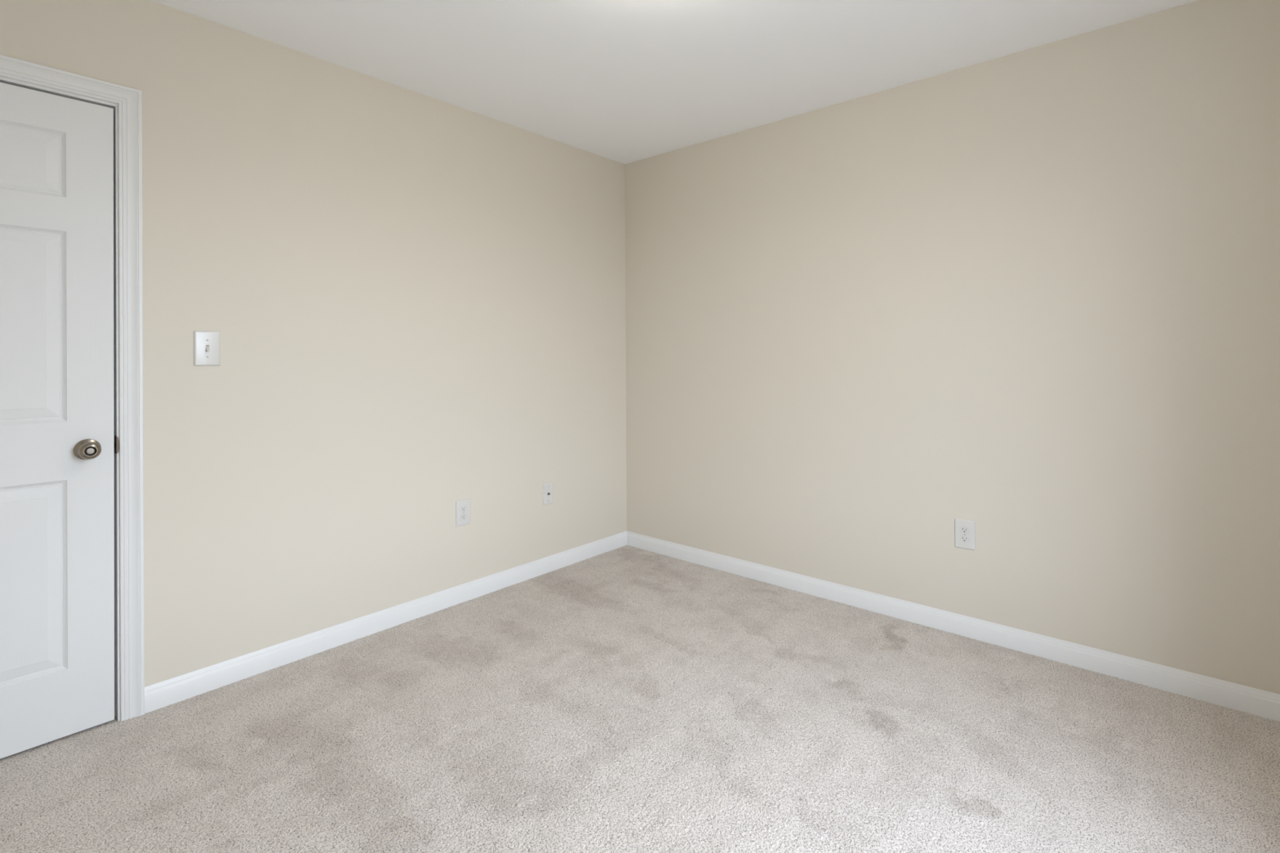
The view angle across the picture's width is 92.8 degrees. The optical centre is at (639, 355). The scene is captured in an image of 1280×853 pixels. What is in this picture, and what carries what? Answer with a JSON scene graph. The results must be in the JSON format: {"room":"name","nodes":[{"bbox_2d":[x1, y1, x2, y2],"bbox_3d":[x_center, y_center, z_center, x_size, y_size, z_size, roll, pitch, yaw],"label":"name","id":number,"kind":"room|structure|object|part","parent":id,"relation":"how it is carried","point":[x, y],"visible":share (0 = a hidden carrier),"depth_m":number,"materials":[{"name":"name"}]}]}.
{"room":"empty bedroom","nodes":[
{"label":"empty bedroom","id":0,"kind":"room"},
{"bbox_2d":[0,0,626,687],"bbox_3d":[-1.274,-0.028,2.651,0.120,2.600,3.700,0,0,41],"label":"wall","id":1,"kind":"structure","parent":0,"point":[415,300],"depth_m":2.56,"materials":[{"name":"beige paint"}]},
{"bbox_2d":[0,82,115,759],"bbox_3d":[-1.983,0.192,1.727,0.099,2.029,0.770,0,0,41],"label":"door","id":2,"kind":"structure","parent":1,"relation":"in","point":[57,443],"depth_m":1.92,"materials":[{"name":"white paint"}]},
{"bbox_3d":[-1.764,0.301,1.951,0.063,0.067,0.067,0,0,41],"label":"knob","id":3,"kind":"part","parent":2,"relation":"part of","materials":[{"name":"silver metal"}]},
{"bbox_2d":[0,54,144,721],"bbox_3d":[-2.039,0.186,1.772,0.123,2.066,0.812,0,0,41],"label":"door frame","id":4,"kind":"structure","parent":1,"relation":"attached to","point":[5,80],"depth_m":2.03,"materials":[{"name":"white wood"}]},
{"bbox_3d":[-1.750,0.296,2.038,0.035,0.059,0.008,0,0,41],"label":"strike plate","id":5,"kind":"part","parent":4,"relation":"part of","materials":[{"name":"brown metal"}]},
{"bbox_2d":[193,330,220,365],"bbox_3d":[-1.567,-0.028,2.209,0.020,0.126,0.080,0,0,41],"label":"light switch","id":6,"kind":"object","parent":1,"relation":"attached to","point":[206,344],"visible":1,"depth_m":2.21,"materials":[{"name":"white plastic"}]},
{"bbox_2d":[144,530,626,713],"bbox_3d":[-0.883,1.173,2.990,0.014,0.092,2.440,0,0,41],"label":"baseboard","id":7,"kind":"structure","parent":1,"relation":"attached to","point":[163,694],"depth_m":2.58,"materials":[{"name":"white wood"}]},
{"bbox_2d":[455,498,470,526],"bbox_3d":[-0.872,0.774,3.008,0.009,0.124,0.080,0,0,41],"label":"electrical outlet","id":8,"kind":"object","parent":1,"relation":"attached to","point":[462,508],"visible":1,"depth_m":3.00,"materials":[{"name":"white plastic"}]},
{"bbox_2d":[460,513,466,519],"bbox_3d":[-0.870,0.793,3.006,0.003,0.028,0.034,0,0,41],"label":"receptacle","id":9,"kind":"object","parent":8,"relation":"attached to","point":[463,516],"depth_m":3.01,"materials":[{"name":"white plastic"}]},
{"bbox_2d":[460,505,466,511],"bbox_3d":[-0.870,0.754,3.006,0.003,0.028,0.034,0,0,41],"label":"receptacle","id":10,"kind":"object","parent":8,"relation":"attached to","point":[463,508],"depth_m":3.01,"materials":[{"name":"white plastic"}]},
{"bbox_2d":[542,482,552,505],"bbox_3d":[-0.512,0.772,3.416,0.015,0.116,0.070,0,0,41],"label":"outlet","id":11,"kind":"object","parent":1,"relation":"attached to","point":[548,487],"visible":1,"depth_m":3.41,"materials":[{"name":"white plastic"}]},
{"bbox_2d":[0,545,1279,852],"bbox_3d":[-0.392,1.257,1.897,4.290,0.102,3.680,0,0,41],"label":"floor","id":12,"kind":"structure","parent":0,"point":[626,699],"depth_m":1.86,"materials":[{"name":"beige carpet"}]},
{"bbox_2d":[152,0,1198,164],"bbox_3d":[-0.060,-1.284,1.586,3.120,0.100,3.460,0,0,41],"label":"ceiling","id":13,"kind":"structure","parent":0,"point":[624,82],"depth_m":2.42,"materials":[{"name":"white paint"}]},
{"bbox_2d":[625,0,1279,694],"bbox_3d":[1.169,-0.038,2.893,3.240,2.600,0.120,0,0,41],"label":"wall","id":14,"kind":"structure","parent":0,"point":[1031,296],"depth_m":2.52,"materials":[{"name":"beige paint"}]},
{"bbox_2d":[626,531,1279,721],"bbox_3d":[1.085,1.164,2.882,3.120,0.092,0.014,0,0,41],"label":"baseboard","id":15,"kind":"structure","parent":14,"relation":"attached to","point":[1257,702],"depth_m":2.52,"materials":[{"name":"white wood"}]},
{"bbox_2d":[954,518,975,550],"bbox_3d":[1.393,0.765,2.614,0.080,0.124,0.009,0,0,41],"label":"electrical outlet","id":16,"kind":"object","parent":14,"relation":"attached to","point":[964,530],"visible":1,"depth_m":2.61,"materials":[{"name":"white plastic"}]},
{"bbox_2d":[960,535,968,542],"bbox_3d":[1.392,0.785,2.612,0.034,0.028,0.003,0,0,41],"label":"receptacle","id":17,"kind":"object","parent":16,"relation":"attached to","point":[963,539],"depth_m":2.61,"materials":[{"name":"white plastic"}]},
{"bbox_2d":[960,526,968,533],"bbox_3d":[1.392,0.746,2.612,0.034,0.028,0.003,0,0,41],"label":"receptacle","id":18,"kind":"object","parent":16,"relation":"attached to","point":[963,530],"depth_m":2.61,"materials":[{"name":"white plastic"}]}
]}

